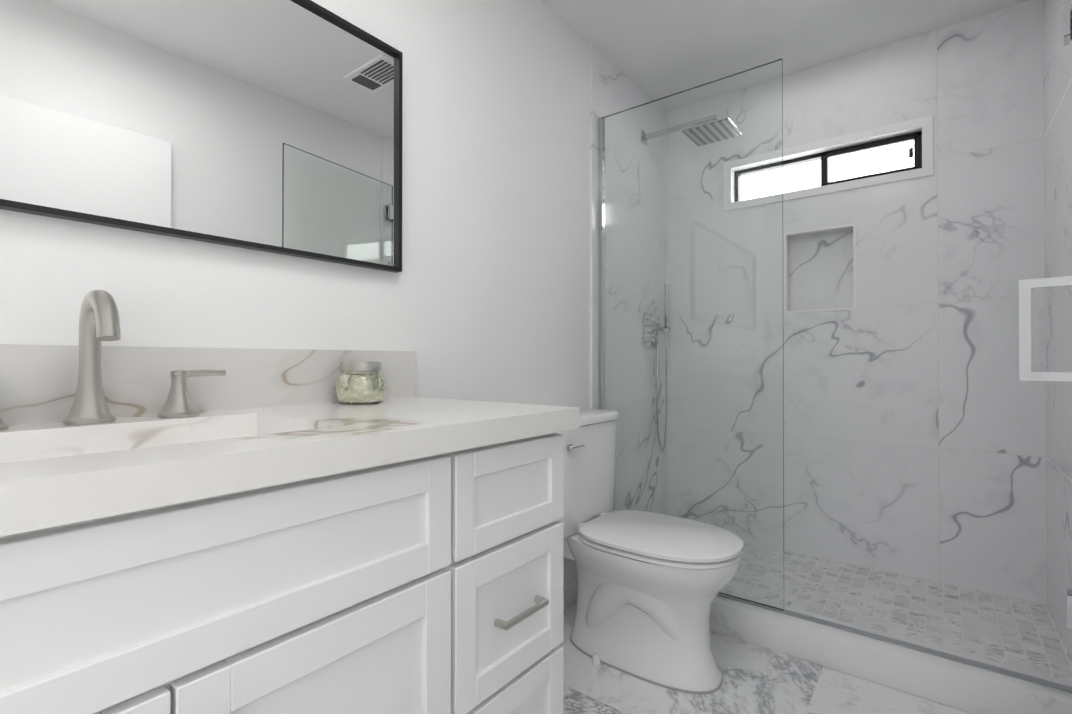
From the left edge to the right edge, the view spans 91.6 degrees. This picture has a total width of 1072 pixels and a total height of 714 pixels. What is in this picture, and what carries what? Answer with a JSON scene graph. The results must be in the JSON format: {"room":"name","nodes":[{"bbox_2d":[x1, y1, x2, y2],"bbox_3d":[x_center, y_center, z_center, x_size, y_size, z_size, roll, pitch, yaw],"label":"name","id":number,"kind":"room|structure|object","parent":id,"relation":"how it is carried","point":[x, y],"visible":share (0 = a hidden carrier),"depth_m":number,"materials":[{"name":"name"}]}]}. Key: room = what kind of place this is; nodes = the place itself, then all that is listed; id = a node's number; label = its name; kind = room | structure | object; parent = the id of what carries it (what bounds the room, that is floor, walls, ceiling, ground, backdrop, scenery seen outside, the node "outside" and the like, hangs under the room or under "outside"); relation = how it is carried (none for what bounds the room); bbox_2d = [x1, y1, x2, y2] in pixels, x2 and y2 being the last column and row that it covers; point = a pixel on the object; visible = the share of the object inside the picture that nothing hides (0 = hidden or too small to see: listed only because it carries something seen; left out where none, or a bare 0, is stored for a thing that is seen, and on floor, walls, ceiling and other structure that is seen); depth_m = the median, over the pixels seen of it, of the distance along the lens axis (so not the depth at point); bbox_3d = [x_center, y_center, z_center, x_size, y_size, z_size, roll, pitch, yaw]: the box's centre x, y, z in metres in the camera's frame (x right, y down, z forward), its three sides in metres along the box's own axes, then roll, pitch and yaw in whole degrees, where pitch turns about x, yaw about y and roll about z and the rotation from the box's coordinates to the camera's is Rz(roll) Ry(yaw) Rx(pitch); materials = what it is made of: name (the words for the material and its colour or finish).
{"room":"bathroom","nodes":[
{"label":"bathroom","id":0,"kind":"room"},
{"bbox_2d":[0,0,589,586],"bbox_3d":[-0.395,-0.176,1.558,0.120,2.380,3.770,0,0,38],"label":"wall","id":1,"kind":"structure","parent":0,"point":[482,294],"depth_m":1.60,"materials":[{"name":"white paint"}]},
{"bbox_2d":[0,0,402,272],"bbox_3d":[-0.793,-0.545,0.927,0.027,0.610,1.340,0,0,38],"label":"mirror","id":2,"kind":"object","parent":1,"relation":"attached to","point":[272,126],"visible":0.89,"depth_m":1.08,"materials":[{"name":"black mirror"}]},
{"bbox_2d":[563,579,577,609],"bbox_3d":[-0.057,0.971,1.879,0.011,0.090,0.958,0,0,38],"label":"baseboard","id":3,"kind":"structure","parent":1,"relation":"attached to","point":[569,594],"depth_m":2.12,"materials":[{"name":"white paint"}]},
{"bbox_2d":[590,45,666,514],"bbox_3d":[0.481,-0.170,2.578,0.012,2.380,0.785,0,0,38],"label":"shower wall tile","id":4,"kind":"structure","parent":1,"relation":"attached to","point":[614,89],"depth_m":2.54,"materials":[{"name":"stone"}]},
{"bbox_2d":[643,313,658,346],"bbox_3d":[0.596,-0.139,2.676,0.050,0.170,0.100,0,0,38],"label":"shower valve","id":5,"kind":"object","parent":4,"relation":"attached to","point":[648,325],"depth_m":2.67,"materials":[{"name":"silver metal"}]},
{"bbox_2d":[653,285,669,450],"bbox_3d":[0.664,0.057,2.751,0.062,0.881,0.099,0,0,38],"label":"shower","id":6,"kind":"object","parent":4,"relation":"attached to","point":[666,328],"depth_m":2.75,"materials":[{"name":"silver metal"}]},
{"bbox_2d":[641,114,742,145],"bbox_3d":[0.731,-1.098,2.519,0.462,0.104,0.220,0,0,38],"label":"shower head","id":7,"kind":"object","parent":4,"relation":"attached to","point":[693,126],"depth_m":2.46},
{"bbox_2d":[559,602,971,713],"bbox_3d":[0.257,1.061,1.045,1.770,0.100,3.770,0,0,38],"label":"floor","id":8,"kind":"structure","parent":0,"point":[757,679],"depth_m":1.58,"materials":[{"name":"stone"}]},
{"bbox_2d":[0,422,579,713],"bbox_3d":[-0.599,0.582,0.714,0.583,0.855,1.486,0,0,38],"label":"bathroom vanity","id":9,"kind":"object","parent":8,"relation":"on","point":[187,530],"depth_m":0.68,"materials":[{"name":"white paint"}]},
{"bbox_2d":[0,394,579,521],"bbox_3d":[-0.595,0.132,0.728,0.577,0.045,1.512,0,0,38],"label":"countertop","id":10,"kind":"structure","parent":9,"relation":"on","point":[301,435],"depth_m":0.75,"materials":[{"name":"white stone"}]},
{"bbox_2d":[0,290,227,429],"bbox_3d":[-0.715,0.000,0.850,0.158,0.219,0.416,0,0,38],"label":"faucet","id":11,"kind":"object","parent":10,"relation":"on","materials":[{"name":"silver metal"}]},
{"bbox_2d":[0,426,267,461],"bbox_3d":[-0.577,0.226,0.742,0.356,0.167,0.526,0,0,38],"label":"sink","id":12,"kind":"object","parent":10,"relation":"in","point":[43,450],"depth_m":0.87,"materials":[{"name":"white ceramic"}]},
{"bbox_2d":[335,361,386,403],"bbox_3d":[-0.427,0.061,1.271,0.120,0.101,0.120,0,0,38],"label":"candle jar","id":13,"kind":"object","parent":10,"relation":"on","point":[360,382],"visible":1,"depth_m":1.23,"materials":[{"name":"clear glass"}]},
{"bbox_2d":[557,409,743,693],"bbox_3d":[0.332,0.613,1.793,0.722,0.805,0.442,0,0,38],"label":"toilet","id":14,"kind":"object","parent":8,"relation":"on","point":[650,585],"visible":0.79,"depth_m":1.67,"materials":[{"name":"white ceramic"}]},
{"bbox_2d":[710,589,1071,713],"bbox_3d":[0.876,0.961,1.843,1.506,0.110,0.130,0,0,38],"label":"shower curb","id":15,"kind":"structure","parent":8,"relation":"on","point":[961,686],"depth_m":1.61,"materials":[{"name":"stone"}]},
{"bbox_2d":[717,592,1071,692],"bbox_3d":[0.879,0.902,1.847,1.506,0.008,0.022,0,0,38],"label":"trim","id":16,"kind":"structure","parent":15,"relation":"on","point":[1040,681],"depth_m":1.61,"materials":[{"name":"silver metal"}]},
{"bbox_2d":[599,58,783,610],"bbox_3d":[0.582,-0.081,2.084,0.752,1.963,0.022,0,0,38],"label":"glass","id":17,"kind":"object","parent":16,"relation":"on","point":[602,268],"visible":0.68,"depth_m":2.08,"materials":[{"name":"clear glass"}]},
{"bbox_2d":[723,542,1071,681],"bbox_3d":[1.118,0.974,2.155,1.506,0.088,0.660,0,0,38],"label":"shower floor","id":18,"kind":"structure","parent":8,"relation":"on","point":[1016,632],"depth_m":1.94,"materials":[{"name":"tile"}]},
{"bbox_2d":[539,0,1028,111],"bbox_3d":[0.257,-1.419,1.060,1.770,0.100,3.770,0,0,38],"label":"ceiling","id":19,"kind":"structure","parent":0,"point":[655,49],"depth_m":2.19,"materials":[{"name":"white paint"}]},
{"bbox_2d":[740,140,913,200],"bbox_3d":[1.406,-0.880,2.554,0.890,0.280,0.006,0,0,38],"label":"sky","id":20,"kind":"structure","parent":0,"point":[803,176],"depth_m":2.53,"materials":[{"name":"white"}]},
{"bbox_2d":[667,0,1046,604],"bbox_3d":[1.367,-0.170,2.482,1.530,2.380,0.150,0,0,38],"label":"wall","id":21,"kind":"structure","parent":0,"point":[914,426],"depth_m":2.27,"materials":[{"name":"stone"}]},
{"bbox_2d":[784,223,855,312],"bbox_3d":[1.322,-0.405,2.434,0.296,0.386,0.023,0,0,38],"label":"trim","id":22,"kind":"structure","parent":21,"relation":"attached to","point":[818,230],"depth_m":2.42,"materials":[{"name":"white paint"}]},
{"bbox_2d":[724,115,932,210],"bbox_3d":[1.342,-0.880,2.471,0.860,0.250,0.106,0,0,38],"label":"window","id":23,"kind":"structure","parent":21,"relation":"in","point":[924,125],"depth_m":2.39,"materials":[{"name":"white paint"}]},
{"bbox_3d":[0.909,-0.182,0.547,0.120,2.380,3.770,0,0,38],"label":"wall","id":24,"kind":"structure","parent":0,"visible":0},
{"bbox_2d":[1043,0,1071,660],"bbox_3d":[1.680,-0.175,1.647,0.012,2.380,0.785,0,0,38],"label":"shower wall tile","id":25,"kind":"structure","parent":24,"relation":"attached to","point":[1057,61],"depth_m":1.74,"materials":[{"name":"stone"}]},
{"bbox_2d":[1019,0,1071,629],"bbox_3d":[1.180,-0.092,1.172,0.196,1.952,0.768,0,0,38],"label":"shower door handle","id":26,"kind":"object","parent":25,"relation":"attached to","point":[1026,373],"visible":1,"depth_m":0.96,"materials":[{"name":"white metal"}]}
]}

